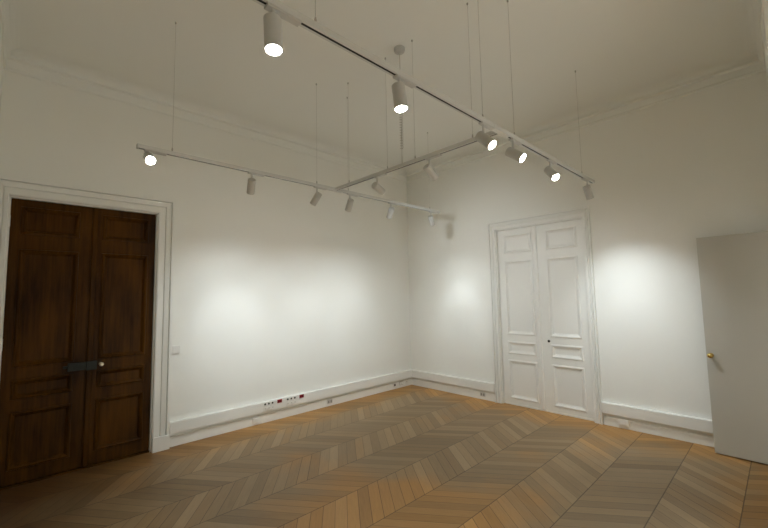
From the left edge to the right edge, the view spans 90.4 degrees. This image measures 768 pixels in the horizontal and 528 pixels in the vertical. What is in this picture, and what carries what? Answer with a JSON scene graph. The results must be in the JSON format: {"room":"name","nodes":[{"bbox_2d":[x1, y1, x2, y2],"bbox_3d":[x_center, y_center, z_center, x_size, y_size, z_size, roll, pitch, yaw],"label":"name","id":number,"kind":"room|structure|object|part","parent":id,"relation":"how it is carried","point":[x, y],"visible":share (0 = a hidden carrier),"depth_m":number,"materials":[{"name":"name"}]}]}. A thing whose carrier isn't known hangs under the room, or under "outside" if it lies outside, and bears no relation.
{"room":"empty art gallery","nodes":[
{"label":"empty art gallery","id":0,"kind":"room"},
{"bbox_2d":[0,22,2,112],"bbox_3d":[-2.674,-0.084,2.465,0.120,3.680,1.700,3,-7,-44],"label":"wall","id":1,"kind":"structure","parent":0,"point":[1,55],"depth_m":3.03,"materials":[{"name":"paint"}]},
{"bbox_2d":[0,0,25,69],"bbox_3d":[-2.623,-1.819,2.692,0.135,0.197,1.700,3,-7,-44],"label":"crown molding","id":2,"kind":"structure","parent":1,"relation":"attached to","point":[12,12],"depth_m":2.94,"materials":[{"name":"paint"}]},
{"bbox_2d":[0,70,411,436],"bbox_3d":[-1.733,0.080,4.645,6.160,3.680,0.160,3,-7,-44],"label":"wall","id":3,"kind":"structure","parent":0,"point":[277,294],"depth_m":4.58,"materials":[{"name":"paint"}]},
{"bbox_2d":[0,175,175,490],"bbox_3d":[-2.730,0.573,3.548,1.344,2.555,0.148,3,-7,-44],"label":"door","id":4,"kind":"structure","parent":3,"relation":"in","point":[87,318],"depth_m":3.49,"materials":[{"name":"brown wood"}]},
{"bbox_3d":[-2.942,1.469,3.262,0.405,0.468,0.025,3,-7,-44],"label":"panel","id":5,"kind":"part","parent":4,"relation":"part of","materials":[{"name":"brown wood"}]},
{"bbox_3d":[-2.950,1.058,3.297,0.405,0.163,0.025,3,-7,-44],"label":"panel","id":6,"kind":"part","parent":4,"relation":"part of","materials":[{"name":"brown wood"}]},
{"bbox_3d":[-2.963,0.378,3.353,0.405,0.998,0.025,3,-7,-44],"label":"panel","id":7,"kind":"part","parent":4,"relation":"part of","materials":[{"name":"brown wood"}]},
{"bbox_3d":[-2.978,-0.367,3.416,0.405,0.243,0.025,3,-7,-44],"label":"panel","id":8,"kind":"part","parent":4,"relation":"part of","materials":[{"name":"brown wood"}]},
{"bbox_3d":[-2.534,1.493,3.652,0.388,0.468,0.025,3,-7,-44],"label":"panel","id":9,"kind":"part","parent":4,"relation":"part of","materials":[{"name":"brown wood"}]},
{"bbox_3d":[-2.542,1.082,3.686,0.388,0.163,0.025,3,-7,-44],"label":"panel","id":10,"kind":"part","parent":4,"relation":"part of","materials":[{"name":"brown wood"}]},
{"bbox_3d":[-2.555,0.402,3.743,0.388,0.998,0.025,3,-7,-44],"label":"panel","id":11,"kind":"part","parent":4,"relation":"part of","materials":[{"name":"brown wood"}]},
{"bbox_3d":[-2.570,-0.343,3.805,0.388,0.243,0.025,3,-7,-44],"label":"panel","id":12,"kind":"part","parent":4,"relation":"part of","materials":[{"name":"brown wood"}]},
{"bbox_2d":[172,345,179,353],"bbox_3d":[-2.187,0.901,4.003,0.082,0.082,0.016,3,-7,-44],"label":"light switch","id":13,"kind":"object","parent":3,"relation":"attached to","point":[175,349],"visible":0.85,"depth_m":4.00,"materials":[{"name":"grey plastic"}]},
{"bbox_2d":[5,48,406,181],"bbox_3d":[-1.387,-1.653,4.963,5.050,0.197,0.135,3,-7,-44],"label":"crown molding","id":14,"kind":"structure","parent":3,"relation":"attached to","point":[23,61],"depth_m":4.13,"materials":[{"name":"paint"}]},
{"bbox_2d":[252,417,258,423],"bbox_3d":[-1.516,1.854,4.515,0.075,0.058,0.030,3,-7,-44],"label":"socket","id":15,"kind":"object","parent":3,"relation":"attached to","point":[254,420],"visible":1,"depth_m":4.50,"materials":[{"name":"white plastic"}]},
{"bbox_2d":[169,378,411,446],"bbox_3d":[-0.864,1.903,5.170,3.700,0.102,0.018,3,-7,-44],"label":"baseboard","id":16,"kind":"structure","parent":3,"relation":"attached to","point":[192,436],"depth_m":4.70,"materials":[{"name":"white paint"}]},
{"bbox_2d":[169,369,412,434],"bbox_3d":[-0.855,1.760,5.170,3.698,0.120,0.051,3,-7,-44],"label":"cable trunking","id":17,"kind":"object","parent":3,"relation":"attached to","point":[177,426],"visible":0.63,"depth_m":4.68,"materials":[{"name":"white plastic"}]},
{"bbox_2d":[0,385,767,527],"bbox_3d":[0.202,1.768,2.466,6.500,0.120,6.000,3,-7,-44],"label":"floor","id":18,"kind":"structure","parent":0,"point":[410,456],"depth_m":3.13,"materials":[{"name":"brown wood"}]},
{"bbox_2d":[25,0,743,167],"bbox_3d":[0.129,-2.018,2.782,6.500,0.120,6.000,3,-7,-44],"label":"ceiling","id":19,"kind":"structure","parent":0,"point":[218,56],"depth_m":3.45,"materials":[{"name":"paint"}]},
{"bbox_2d":[136,22,439,213],"bbox_3d":[-0.527,-1.299,4.011,3.514,1.085,0.039,3,-7,-44],"label":"rail","id":20,"kind":"object","parent":19,"relation":"hanging from","point":[138,146],"visible":0.98,"depth_m":3.46,"materials":[{"name":"white metal"}]},
{"bbox_2d":[143,149,166,164],"bbox_3d":[-1.684,-0.772,2.810,0.153,0.129,0.147,3,-7,-44],"label":"track spotlight","id":21,"kind":"object","parent":20,"relation":"hanging from","point":[148,156],"visible":1,"depth_m":2.76,"materials":[{"name":"white metal"}]},
{"bbox_2d":[247,172,264,194],"bbox_3d":[-1.144,-0.705,3.376,0.157,0.189,0.134,3,-7,-44],"label":"track spotlight","id":22,"kind":"object","parent":20,"relation":"hanging from","point":[251,183],"visible":1,"depth_m":3.33,"materials":[{"name":"white metal"}]},
{"bbox_3d":[-0.517,-0.777,3.968,3.490,0.029,0.035,3,-7,-44],"label":"rail","id":23,"kind":"part","parent":20,"relation":"part of","materials":[{"name":"white metal"}]},
{"bbox_2d":[310,186,326,205],"bbox_3d":[-0.661,-0.674,3.852,0.136,0.190,0.148,-4,-6,31],"label":"track spotlight","id":24,"kind":"object","parent":20,"relation":"hanging from","point":[317,196],"visible":1,"depth_m":3.80,"materials":[{"name":"white metal"}]},
{"bbox_2d":[345,193,358,211],"bbox_3d":[-0.348,-0.656,4.135,0.155,0.190,0.134,3,-7,-44],"label":"track spotlight","id":25,"kind":"object","parent":20,"relation":"hanging from","point":[350,201],"visible":1,"depth_m":4.09,"materials":[{"name":"white metal"}]},
{"bbox_2d":[387,202,397,218],"bbox_3d":[0.098,-0.630,4.561,0.159,0.188,0.134,3,-7,-44],"label":"track spotlight","id":26,"kind":"object","parent":20,"relation":"hanging from","point":[391,209],"visible":1,"depth_m":4.52,"materials":[{"name":"white metal"}]},
{"bbox_2d":[428,211,436,225],"bbox_3d":[0.641,-0.596,5.071,0.075,0.192,0.169,-5,-6,36],"label":"track spotlight","id":27,"kind":"object","parent":20,"relation":"hanging from","point":[430,217],"visible":1,"depth_m":5.04,"materials":[{"name":"white metal"}]},
{"bbox_2d":[394,45,404,148],"bbox_3d":[0.146,-1.385,3.333,0.098,1.051,0.098,3,-7,-44],"label":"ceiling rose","id":28,"kind":"object","parent":19,"relation":"attached to","point":[399,50],"visible":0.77,"depth_m":3.33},
{"bbox_3d":[0.147,-1.363,3.331,0.032,1.006,0.032,3,-7,-44],"label":"power cord","id":29,"kind":"part","parent":28,"relation":"part of","materials":[{"name":"white plastic"}]},
{"bbox_2d":[335,2,497,190],"bbox_3d":[0.136,-1.370,3.342,0.035,1.081,1.850,3,-7,-44],"label":"rail","id":30,"kind":"object","parent":19,"relation":"hanging from","point":[472,140],"visible":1,"depth_m":3.18,"materials":[{"name":"white metal"}]},
{"bbox_2d":[371,173,386,194],"bbox_3d":[-0.019,-0.731,3.501,0.149,0.160,0.146,-4,-6,35],"label":"track spotlight","id":31,"kind":"object","parent":30,"relation":"hanging from","point":[377,187],"visible":1,"depth_m":3.49,"materials":[{"name":"white metal"}]},
{"bbox_3d":[0.146,-0.846,3.298,0.035,0.029,1.850,3,-7,-44],"label":"rail","id":32,"kind":"part","parent":30,"relation":"part of","materials":[{"name":"white metal"}]},
{"bbox_2d":[423,154,441,180],"bbox_3d":[0.405,-0.766,3.045,0.144,0.181,0.151,3,-7,-44],"label":"track spotlight","id":33,"kind":"object","parent":30,"relation":"hanging from","point":[427,168],"visible":1,"depth_m":3.04,"materials":[{"name":"white metal"}]},
{"bbox_2d":[252,0,594,183],"bbox_3d":[0.811,-1.436,2.683,3.624,1.085,0.039,3,-7,-44],"label":"rail","id":34,"kind":"object","parent":19,"relation":"hanging from","point":[309,24],"visible":0.98,"depth_m":1.91,"materials":[{"name":"white metal"}]},
{"bbox_2d":[263,2,301,55],"bbox_3d":[-0.391,-0.886,1.473,0.148,0.174,0.077,3,-7,-44],"label":"track spotlight","id":35,"kind":"object","parent":34,"relation":"hanging from","point":[272,22],"visible":1,"depth_m":1.43,"materials":[{"name":"white metal"}]},
{"bbox_2d":[392,74,416,112],"bbox_3d":[0.108,-0.855,1.948,0.148,0.175,0.084,3,-7,-44],"label":"track spotlight","id":36,"kind":"object","parent":34,"relation":"hanging from","point":[398,88],"visible":1,"depth_m":1.90,"materials":[{"name":"white metal"}]},
{"bbox_2d":[475,121,496,149],"bbox_3d":[0.681,-0.816,2.476,0.148,0.188,0.139,3,-7,-44],"label":"track spotlight","id":37,"kind":"object","parent":34,"relation":"hanging from","point":[481,137],"visible":1,"depth_m":2.43,"materials":[{"name":"white metal"}]},
{"bbox_2d":[505,138,525,162],"bbox_3d":[0.963,-0.802,2.743,0.151,0.182,0.144,3,-7,-44],"label":"track spotlight","id":38,"kind":"object","parent":34,"relation":"hanging from","point":[517,155],"visible":1,"depth_m":2.70,"materials":[{"name":"white metal"}]},
{"bbox_2d":[544,159,559,180],"bbox_3d":[1.419,-0.772,3.164,0.152,0.189,0.136,1,-5,-23],"label":"track spotlight","id":39,"kind":"object","parent":34,"relation":"hanging from","point":[552,174],"visible":1,"depth_m":3.13,"materials":[{"name":"white metal"}]},
{"bbox_2d":[581,178,593,199],"bbox_3d":[1.989,-0.731,3.747,0.184,0.195,0.068,2,-6,-34],"label":"track spotlight","id":40,"kind":"object","parent":34,"relation":"hanging from","point":[588,193],"visible":1,"depth_m":3.74,"materials":[{"name":"white metal"}]},
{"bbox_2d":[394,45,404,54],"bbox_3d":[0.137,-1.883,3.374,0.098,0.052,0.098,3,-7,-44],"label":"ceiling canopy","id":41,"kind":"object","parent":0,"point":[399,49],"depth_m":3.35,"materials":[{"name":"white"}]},
{"bbox_2d":[407,71,767,436],"bbox_3d":[2.390,0.003,4.678,0.160,3.680,5.500,3,-7,-44],"label":"wall","id":42,"kind":"structure","parent":0,"point":[669,175],"depth_m":4.22,"materials":[{"name":"paint"}]},
{"bbox_2d":[412,370,494,392],"bbox_3d":[1.012,1.781,5.857,0.051,0.120,1.536,3,-7,-44],"label":"cable trunking","id":43,"kind":"object","parent":42,"relation":"attached to","point":[464,382],"visible":1,"depth_m":5.75,"materials":[{"name":"white plastic"}]},
{"bbox_2d":[412,378,494,401],"bbox_3d":[1.009,1.925,5.875,0.018,0.102,1.588,3,-7,-44],"label":"baseboard","id":44,"kind":"structure","parent":42,"relation":"attached to","point":[447,388],"depth_m":5.81,"materials":[{"name":"white paint"}]},
{"bbox_2d":[487,206,603,424],"bbox_3d":[2.025,0.618,4.943,0.128,2.512,1.349,3,-7,-44],"label":"door","id":45,"kind":"structure","parent":42,"relation":"in","point":[544,317],"depth_m":4.88,"materials":[{"name":"white paint"}]},
{"bbox_3d":[1.821,-0.284,5.225,0.025,0.263,0.408,3,-7,-44],"label":"panel","id":46,"kind":"part","parent":45,"relation":"part of","materials":[{"name":"white paint"}]},
{"bbox_3d":[1.836,0.453,5.163,0.025,1.013,0.408,3,-7,-44],"label":"panel","id":47,"kind":"part","parent":45,"relation":"part of","materials":[{"name":"white paint"}]},
{"bbox_3d":[1.849,1.131,5.106,0.025,0.173,0.408,3,-7,-44],"label":"panel","id":48,"kind":"part","parent":45,"relation":"part of","materials":[{"name":"white paint"}]},
{"bbox_3d":[1.857,1.552,5.071,0.025,0.518,0.408,3,-7,-44],"label":"panel","id":49,"kind":"part","parent":45,"relation":"part of","materials":[{"name":"white paint"}]},
{"bbox_3d":[2.222,-0.327,4.807,0.025,0.263,0.388,3,-7,-44],"label":"panel","id":50,"kind":"part","parent":45,"relation":"part of","materials":[{"name":"white paint"}]},
{"bbox_3d":[2.236,0.411,4.746,0.025,1.013,0.388,3,-7,-44],"label":"panel","id":51,"kind":"part","parent":45,"relation":"part of","materials":[{"name":"white paint"}]},
{"bbox_3d":[2.249,1.088,4.689,0.025,0.173,0.388,3,-7,-44],"label":"panel","id":52,"kind":"part","parent":45,"relation":"part of","materials":[{"name":"white paint"}]},
{"bbox_3d":[2.257,1.509,4.654,0.025,0.518,0.388,3,-7,-44],"label":"panel","id":53,"kind":"part","parent":45,"relation":"part of","materials":[{"name":"white paint"}]},
{"bbox_2d":[407,52,764,181],"bbox_3d":[1.911,-1.706,5.088,0.135,0.197,4.500,3,-7,-44],"label":"crown molding","id":54,"kind":"structure","parent":42,"relation":"attached to","point":[745,64],"depth_m":4.33,"materials":[{"name":"paint"}]},
{"bbox_2d":[618,418,629,426],"bbox_3d":[2.617,1.732,4.164,0.034,0.060,0.105,3,-7,-44],"label":"socket","id":55,"kind":"object","parent":42,"relation":"attached to","point":[622,422],"visible":1,"depth_m":4.15,"materials":[{"name":"white plastic"}]},
{"bbox_2d":[601,401,712,433],"bbox_3d":[3.017,1.568,3.769,0.051,0.120,1.557,3,-7,-44],"label":"cable trunking","id":56,"kind":"object","parent":42,"relation":"attached to","point":[660,417],"visible":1,"depth_m":3.92,"materials":[{"name":"white plastic"}]},
{"bbox_2d":[603,416,713,446],"bbox_3d":[3.032,1.715,3.768,0.018,0.092,1.555,3,-7,-44],"label":"baseboard","id":57,"kind":"structure","parent":42,"relation":"attached to","point":[705,440],"depth_m":3.91,"materials":[{"name":"white paint"}]},
{"bbox_2d":[760,0,767,83],"bbox_3d":[2.896,-0.175,2.666,1.900,3.680,0.120,3,-7,-44],"label":"wall","id":58,"kind":"structure","parent":0,"point":[764,3],"depth_m":2.20,"materials":[{"name":"paint"}]},
{"bbox_2d":[696,231,767,463],"bbox_3d":[3.047,0.664,3.126,0.768,2.080,0.705,3,-7,-44],"label":"door","id":59,"kind":"structure","parent":58,"relation":"in","point":[733,269],"depth_m":3.41,"materials":[{"name":"white wood"}]},
{"bbox_3d":[3.015,0.845,3.522,0.059,0.047,0.047,3,-6,-41],"label":"knob","id":60,"kind":"part","parent":59,"relation":"part of","materials":[{"name":"gold metal"}]},
{"bbox_2d":[736,0,765,70],"bbox_3d":[2.781,-1.906,2.895,1.900,0.197,0.135,3,-7,-44],"label":"crown molding","id":61,"kind":"structure","parent":58,"relation":"attached to","point":[749,11],"depth_m":3.11,"materials":[{"name":"paint"}]}
]}

